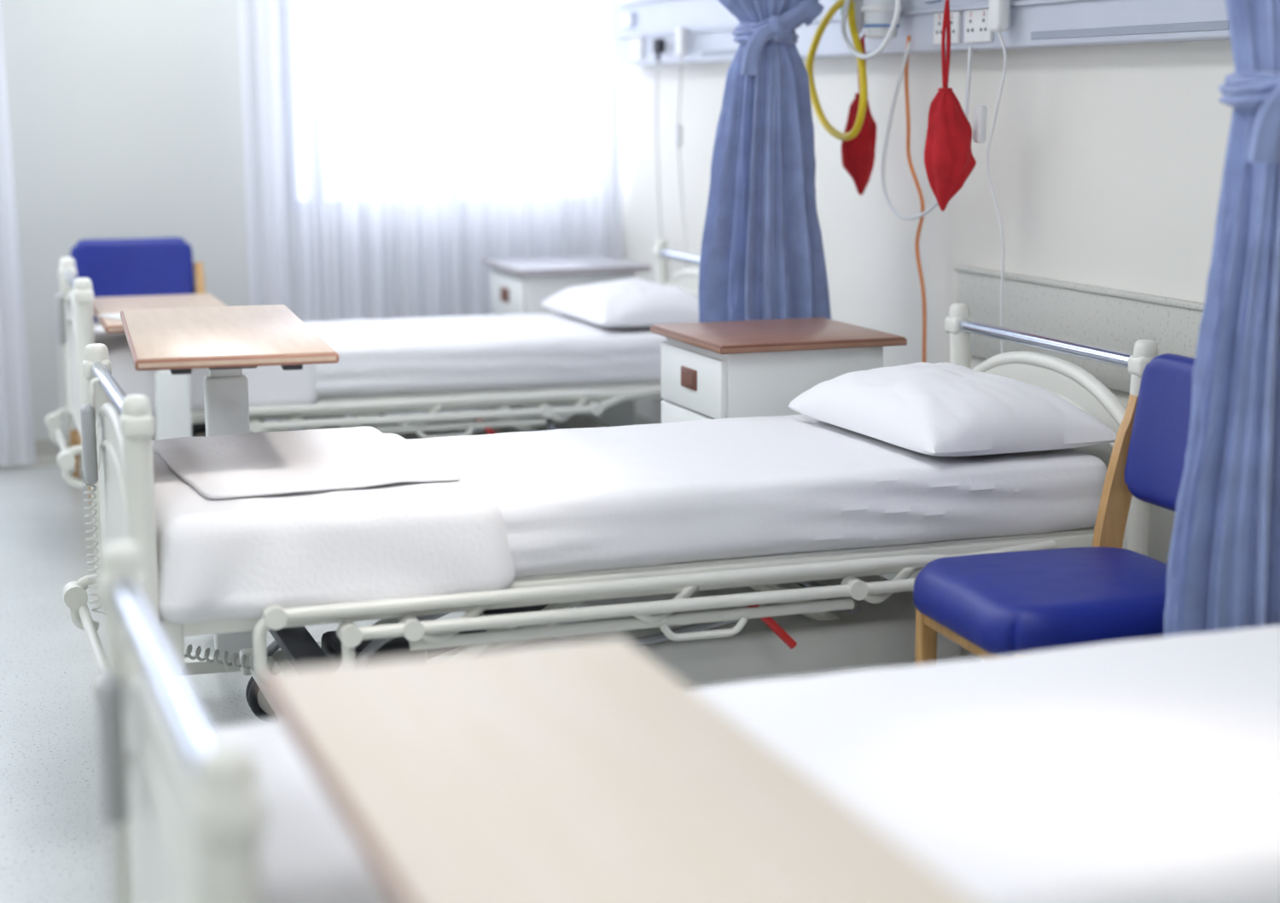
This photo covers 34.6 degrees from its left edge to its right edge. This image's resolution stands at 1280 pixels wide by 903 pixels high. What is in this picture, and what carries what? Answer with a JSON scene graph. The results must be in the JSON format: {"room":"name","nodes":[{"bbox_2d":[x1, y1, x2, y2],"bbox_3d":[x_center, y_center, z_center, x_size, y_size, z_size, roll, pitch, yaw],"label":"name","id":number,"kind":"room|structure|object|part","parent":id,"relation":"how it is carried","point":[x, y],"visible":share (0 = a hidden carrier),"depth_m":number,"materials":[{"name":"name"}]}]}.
{"room":"hospital room","nodes":[
{"label":"hospital room","id":0,"kind":"room"},
{"bbox_2d":[0,0,250,440],"bbox_3d":[-2.689,-1.247,7.888,5.450,2.650,0.150,-4,10,-19],"label":"wall","id":1,"kind":"structure","parent":0,"point":[125,117],"depth_m":8.05,"materials":[{"name":"white paint"}]},
{"bbox_2d":[0,430,250,469],"bbox_3d":[-2.651,0.025,8.016,5.450,0.100,0.045,-4,10,-19],"label":"baseboard","id":2,"kind":"structure","parent":1,"relation":"attached to","point":[47,451],"depth_m":8.13,"materials":[{"name":"plastic"}]},
{"bbox_2d":[0,464,914,902],"bbox_3d":[-1.009,0.902,3.453,5.650,0.080,10.200,-4,10,-19],"label":"floor","id":3,"kind":"structure","parent":0,"point":[51,812],"depth_m":4.96,"materials":[{"name":"plastic"}]},
{"bbox_2d":[69,237,205,504],"bbox_3d":[-1.838,-0.312,7.598,0.520,0.920,0.626,-4,10,-19],"label":"chair","id":4,"kind":"object","parent":3,"relation":"on","point":[157,265],"visible":0.34,"depth_m":7.75,"materials":[{"name":"blue leather"}]},
{"bbox_2d":[69,237,195,321],"bbox_3d":[-1.917,-0.651,7.761,0.449,0.309,0.081,-4,1,-19],"label":"cushion","id":5,"kind":"object","parent":4,"relation":"on","point":[157,265],"depth_m":7.75,"materials":[{"name":"blue leather"}]},
{"bbox_2d":[93,293,226,440],"bbox_3d":[-1.529,-0.079,6.628,0.430,0.770,0.920,-3,10,-18],"label":"table","id":6,"kind":"object","parent":3,"relation":"on","point":[172,392],"visible":0.15,"depth_m":6.19,"materials":[{"name":"brown wood"}]},
{"bbox_2d":[95,313,121,319],"bbox_3d":[-1.514,-0.414,6.295,0.200,0.003,0.280,-8,13,-39],"label":"paper sheets","id":7,"kind":"object","parent":6,"relation":"on","point":[115,316],"visible":0.21,"depth_m":6.31,"materials":[{"name":"white paper"}]},
{"bbox_2d":[120,304,338,675],"bbox_3d":[-0.968,0.152,4.816,0.430,0.930,1.390,-3,10,-15],"label":"table","id":8,"kind":"object","parent":3,"relation":"on","point":[225,340],"visible":0.57,"depth_m":4.55,"materials":[{"name":"brown wood"}]},
{"bbox_2d":[45,238,700,488],"bbox_3d":[-0.841,-0.224,7.052,2.291,0.903,0.972,-3,10,-18],"label":"hospital bed","id":9,"kind":"object","parent":3,"relation":"on","point":[485,363],"visible":0.43,"depth_m":6.72,"materials":[{"name":"white fabric"}]},
{"bbox_3d":[-1.833,-0.545,6.660,0.033,0.033,0.820,-3,10,-18],"label":"footboard handrail","id":10,"kind":"part","parent":9,"relation":"part of","materials":[{"name":"silver metal"}]},
{"bbox_3d":[-1.832,-0.291,6.704,0.038,0.459,0.819,-3,10,-18],"label":"footboard panel","id":11,"kind":"part","parent":9,"relation":"part of","materials":[{"name":"beige plastic"}]},
{"bbox_2d":[93,325,318,417],"bbox_3d":[-1.482,-0.278,6.825,0.692,0.229,0.930,-3,10,-18],"label":"blanket","id":12,"kind":"object","parent":9,"relation":"on","point":[273,391],"depth_m":6.47,"materials":[{"name":"white fabric"}]},
{"bbox_3d":[-0.678,-0.090,6.653,1.750,0.188,0.080,-3,10,-18],"label":"rail","id":13,"kind":"part","parent":9,"relation":"part of","materials":[{"name":"white metal"}]},
{"bbox_3d":[-0.807,-0.195,7.068,2.180,0.122,0.850,-3,10,-18],"label":"deck frame","id":14,"kind":"part","parent":9,"relation":"part of","materials":[{"name":"white metal"}]},
{"bbox_3d":[-0.787,-0.064,7.097,1.640,0.316,0.710,-3,10,-18],"label":"frame","id":15,"kind":"part","parent":9,"relation":"part of","materials":[{"name":"white metal"}]},
{"bbox_3d":[-0.814,-0.333,7.043,2.060,0.172,0.864,-3,10,-18],"label":"mattress","id":16,"kind":"part","parent":9,"relation":"part of","materials":[{"name":"white fabric"}]},
{"bbox_2d":[541,278,698,326],"bbox_3d":[-0.029,-0.538,7.280,0.460,0.135,0.740,-4,10,-19],"label":"pillow","id":17,"kind":"object","parent":9,"relation":"on","point":[628,302],"visible":0.89,"depth_m":7.03,"materials":[{"name":"white fabric"}]},
{"bbox_3d":[0.216,-0.680,7.332,0.033,0.033,0.820,-3,10,-18],"label":"headboard handrail","id":18,"kind":"part","parent":9,"relation":"part of","materials":[{"name":"silver metal"}]},
{"bbox_3d":[0.217,-0.421,7.377,0.038,0.469,0.819,-3,10,-18],"label":"headboard panel","id":19,"kind":"part","parent":9,"relation":"part of","materials":[{"name":"beige plastic"}]},
{"bbox_2d":[482,256,651,426],"bbox_3d":[-0.277,-0.351,8.108,0.554,0.790,0.535,-4,10,-19],"label":"base cabinet","id":20,"kind":"object","parent":3,"relation":"on","point":[517,286],"visible":0.31,"depth_m":7.87,"materials":[{"name":"laminate"}]},
{"bbox_2d":[62,302,1157,721],"bbox_3d":[-0.086,0.199,4.600,2.291,0.903,0.972,-4,10,-19],"label":"hospital bed","id":21,"kind":"object","parent":3,"relation":"on","point":[724,550],"visible":0.85,"depth_m":4.28,"materials":[{"name":"white fabric"}]},
{"bbox_3d":[-1.072,-0.119,4.193,0.033,0.033,0.820,-4,10,-19],"label":"footboard handrail","id":22,"kind":"part","parent":21,"relation":"part of","materials":[{"name":"silver metal"}]},
{"bbox_3d":[-1.071,0.135,4.237,0.038,0.459,0.819,-4,10,-19],"label":"footboard panel","id":23,"kind":"part","parent":21,"relation":"part of","materials":[{"name":"beige plastic"}]},
{"bbox_2d":[152,425,461,498],"bbox_3d":[-0.740,0.015,4.410,0.529,0.017,0.703,-4,11,-23],"label":"folded blanket","id":24,"kind":"object","parent":21,"relation":"on","point":[297,461],"visible":0.99,"depth_m":4.34,"materials":[{"name":"white fabric"}]},
{"bbox_2d":[152,432,515,623],"bbox_3d":[-0.723,0.149,4.364,0.718,0.233,0.927,-4,10,-19],"label":"blanket","id":25,"kind":"object","parent":21,"relation":"on","point":[407,550],"depth_m":3.97,"materials":[{"name":"white fabric"}]},
{"bbox_3d":[-0.033,0.358,4.646,1.640,0.316,0.710,-4,10,-19],"label":"frame","id":26,"kind":"part","parent":21,"relation":"part of","materials":[{"name":"white metal"}]},
{"bbox_3d":[-0.052,0.228,4.617,2.180,0.122,0.850,-4,10,-19],"label":"deck frame","id":27,"kind":"part","parent":21,"relation":"part of","materials":[{"name":"white metal"}]},
{"bbox_3d":[0.084,0.332,4.204,1.750,0.188,0.080,-4,10,-19],"label":"rail","id":28,"kind":"part","parent":21,"relation":"part of","materials":[{"name":"white metal"}]},
{"bbox_3d":[-0.057,0.090,4.591,2.058,0.172,0.868,-4,10,-19],"label":"mattress","id":29,"kind":"part","parent":21,"relation":"part of","materials":[{"name":"white fabric"}]},
{"bbox_2d":[788,361,1117,456],"bbox_3d":[0.710,-0.117,4.771,0.470,0.159,0.730,-4,11,-21],"label":"pillow","id":30,"kind":"object","parent":21,"relation":"on","point":[939,409],"visible":1,"depth_m":4.53,"materials":[{"name":"white fabric"}]},
{"bbox_3d":[0.965,-0.260,4.897,0.033,0.033,0.820,-4,10,-19],"label":"headboard handrail","id":31,"kind":"part","parent":21,"relation":"part of","materials":[{"name":"silver metal"}]},
{"bbox_3d":[0.966,-0.001,4.942,0.038,0.469,0.819,-4,10,-19],"label":"headboard panel","id":32,"kind":"part","parent":21,"relation":"part of","materials":[{"name":"beige plastic"}]},
{"bbox_2d":[261,636,976,902],"bbox_3d":[-0.016,0.722,1.722,0.400,0.860,1.100,-4,10,-19],"label":"table","id":33,"kind":"object","parent":3,"relation":"on","point":[586,770],"visible":1,"depth_m":1.72,"materials":[{"name":"laminate"}]},
{"bbox_2d":[94,541,1279,902],"bbox_3d":[0.490,0.552,2.556,2.291,0.903,0.972,-4,10,-19],"label":"hospital bed","id":34,"kind":"object","parent":3,"relation":"on","point":[1144,770],"visible":0.51,"depth_m":2.37,"materials":[{"name":"white fabric"}]},
{"bbox_3d":[-0.494,0.488,2.187,0.038,0.459,0.819,-4,10,-19],"label":"footboard panel","id":35,"kind":"part","parent":34,"relation":"part of","materials":[{"name":"beige plastic"}]},
{"bbox_3d":[-0.495,0.235,2.142,0.033,0.033,0.820,-4,10,-19],"label":"footboard handrail","id":36,"kind":"part","parent":34,"relation":"part of","materials":[{"name":"silver metal"}]},
{"bbox_2d":[209,718,390,902],"bbox_3d":[-0.143,0.499,2.315,0.696,0.230,0.930,-4,10,-19],"label":"blanket","id":37,"kind":"object","parent":34,"relation":"on","point":[308,854],"depth_m":2.19,"materials":[{"name":"white fabric"}]},
{"bbox_3d":[0.518,0.443,2.546,2.057,0.172,0.865,-4,10,-19],"label":"mattress","id":38,"kind":"part","parent":34,"relation":"part of","materials":[{"name":"white fabric"}]},
{"bbox_2d":[650,317,907,423],"bbox_3d":[0.379,0.074,5.586,0.554,0.811,0.535,-4,10,-19],"label":"base cabinet","id":39,"kind":"object","parent":3,"relation":"on","point":[747,368],"visible":0.28,"depth_m":5.33,"materials":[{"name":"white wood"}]},
{"bbox_2d":[913,353,1195,664],"bbox_3d":[0.895,0.293,4.049,0.626,0.920,0.520,-3,10,-16],"label":"chair","id":40,"kind":"object","parent":3,"relation":"on","point":[1014,602],"visible":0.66,"depth_m":4.03,"materials":[{"name":"blue leather"}]},
{"bbox_3d":[0.912,0.339,4.062,0.590,0.825,0.520,-3,10,-16],"label":"beech frame","id":41,"kind":"part","parent":40,"relation":"part of","materials":[{"name":"brown wood"}]},
{"bbox_2d":[913,546,1167,655],"bbox_3d":[0.839,0.285,4.032,0.511,0.112,0.491,-3,10,-16],"label":"seat cushion","id":42,"kind":"object","parent":40,"relation":"on","point":[1014,602],"depth_m":3.89,"materials":[{"name":"blue leather"}]},
{"bbox_2d":[1124,353,1195,511],"bbox_3d":[1.117,-0.020,4.060,0.081,0.309,0.449,6,8,-17],"label":"cushion","id":43,"kind":"object","parent":40,"relation":"on","point":[1157,424],"depth_m":4.17,"materials":[{"name":"blue leather"}]},
{"bbox_2d":[620,0,1234,564],"bbox_3d":[1.602,-0.611,4.128,0.100,2.650,10.200,-4,10,-19],"label":"wall","id":44,"kind":"structure","parent":0,"point":[1107,162],"depth_m":5.67,"materials":[{"name":"white paint"}]},
{"bbox_2d":[635,413,916,574],"bbox_3d":[1.547,0.654,4.300,0.045,0.100,9.950,-4,10,-19],"label":"baseboard","id":45,"kind":"structure","parent":44,"relation":"attached to","point":[639,420],"depth_m":8.62,"materials":[{"name":"plastic"}]},
{"bbox_2d":[613,0,1230,65],"bbox_3d":[1.489,-0.959,4.060,0.115,0.251,9.260,-4,10,-19],"label":"headwall trunking","id":46,"kind":"object","parent":44,"relation":"attached to","point":[1034,24],"visible":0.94,"depth_m":5.64,"materials":[{"name":"white plastic"}]},
{"bbox_2d":[652,38,665,238],"bbox_3d":[0.087,-0.783,7.916,0.057,1.588,0.072,-4,10,-19],"label":"plug","id":47,"kind":"object","parent":46,"relation":"attached to","point":[659,44],"visible":0.7,"depth_m":7.83,"materials":[{"name":"plastic"}]},
{"bbox_2d":[674,27,689,267],"bbox_3d":[0.169,-0.963,7.620,0.034,1.201,0.204,-3,10,-17],"label":"lead","id":48,"kind":"object","parent":46,"relation":"attached to","point":[681,32],"visible":0.77,"depth_m":7.64,"materials":[{"name":"white plastic"}]},
{"bbox_2d":[840,0,905,38],"bbox_3d":[0.665,-1.315,5.998,0.120,0.215,0.304,-4,10,-19],"label":"suction canister","id":49,"kind":"object","parent":46,"relation":"attached to","point":[876,16],"visible":0.7,"depth_m":5.88,"materials":[{"name":"white plastic"}]},
{"bbox_2d":[805,0,867,140],"bbox_3d":[0.595,-1.135,6.057,0.063,0.430,0.406,-4,10,-19],"label":"hose","id":50,"kind":"object","parent":49,"relation":"hanging from","point":[838,4],"visible":0.96,"depth_m":6.04,"materials":[{"name":"rubber"}]},
{"bbox_2d":[841,32,877,194],"bbox_3d":[0.657,-1.011,6.093,0.101,0.493,0.074,-6,11,-28],"label":"drawstring bag","id":51,"kind":"object","parent":49,"relation":"hanging from","point":[858,153],"visible":0.8,"depth_m":6.09,"materials":[{"name":"fabric"}]},
{"bbox_2d":[840,0,901,59],"bbox_3d":[0.646,-1.223,5.818,0.039,0.221,0.350,-4,10,-19],"label":"tube","id":52,"kind":"object","parent":49,"relation":"attached to","point":[898,2],"visible":1,"depth_m":5.79,"materials":[{"name":"white plastic"}]},
{"bbox_2d":[904,35,926,362],"bbox_3d":[0.801,-0.425,5.997,0.029,1.551,0.110,-9,13,-42],"label":"cable","id":53,"kind":"object","parent":46,"relation":"hanging from","point":[906,84],"visible":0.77,"depth_m":5.94,"materials":[{"name":"rubber"}]},
{"bbox_2d":[880,41,971,220],"bbox_3d":[0.808,-0.902,5.793,0.042,0.504,0.496,-4,10,-19],"label":"tube","id":54,"kind":"object","parent":46,"relation":"attached to","point":[935,204],"visible":0.77,"depth_m":5.90,"materials":[{"name":"white plastic"}]},
{"bbox_2d":[924,0,976,210],"bbox_3d":[0.828,-0.938,5.480,0.101,0.588,0.113,-9,13,-41],"label":"drawstring bag","id":55,"kind":"object","parent":46,"relation":"hanging from","point":[949,160],"visible":1,"depth_m":5.47,"materials":[{"name":"fabric"}]},
{"bbox_2d":[973,0,1010,353],"bbox_3d":[0.931,-0.672,5.465,0.067,1.191,0.163,-7,12,-35],"label":"handset","id":56,"kind":"object","parent":46,"relation":"hanging from","point":[999,10],"visible":0.82,"depth_m":5.45,"materials":[{"name":"white plastic"}]},
{"bbox_3d":[0.953,-0.592,5.465,0.039,1.032,0.116,-9,13,-40],"label":"cord","id":57,"kind":"part","parent":56,"relation":"part of","materials":[{"name":"white plastic"}]},
{"bbox_2d":[954,264,1204,392],"bbox_3d":[1.289,-0.236,4.899,0.030,0.250,2.230,-4,10,-19],"label":"board","id":58,"kind":"object","parent":44,"relation":"attached to","point":[1096,316],"visible":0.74,"depth_m":5.29,"materials":[{"name":"white plastic"}]},
{"bbox_3d":[-1.020,-1.787,2.986,5.650,0.080,10.200,-4,10,-19],"label":"ceiling","id":59,"kind":"structure","parent":0,"visible":0},
{"bbox_2d":[0,14,35,465],"bbox_3d":[-3.554,-1.169,7.370,2.530,2.620,0.064,-4,10,-19],"label":"sheer curtain","id":60,"kind":"object","parent":59,"relation":"hanging from","point":[17,446],"visible":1,"depth_m":7.89,"materials":[{"name":"white fabric"}]},
{"bbox_2d":[238,0,622,430],"bbox_3d":[-0.834,-1.344,8.315,1.600,2.620,0.041,-4,10,-19],"label":"sheer curtain","id":61,"kind":"object","parent":59,"relation":"hanging from","point":[393,148],"visible":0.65,"depth_m":8.32,"materials":[{"name":"white fabric"}]},
{"bbox_2d":[698,0,831,322],"bbox_3d":[-0.333,-0.949,5.824,2.340,2.550,0.405,-3,10,-14],"label":"privacy curtain","id":62,"kind":"object","parent":59,"relation":"hanging from","point":[762,253],"visible":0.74,"depth_m":5.94,"materials":[{"name":"blue fabric"}]},
{"bbox_3d":[0.386,-1.202,5.952,0.260,0.224,0.209,-4,10,-19],"label":"tie sash","id":63,"kind":"part","parent":62,"relation":"part of","materials":[{"name":"blue fabric"}]},
{"bbox_2d":[1163,0,1279,636],"bbox_3d":[0.428,-0.505,3.257,2.349,2.550,0.382,-4,11,-21],"label":"privacy curtain","id":64,"kind":"object","parent":59,"relation":"hanging from","point":[1224,559],"visible":0.69,"depth_m":3.53,"materials":[{"name":"blue fabric"}]},
{"bbox_3d":[1.117,-0.609,3.518,0.271,0.225,0.214,-4,10,-19],"label":"tie sash","id":65,"kind":"part","parent":64,"relation":"part of","materials":[{"name":"blue fabric"}]}
]}

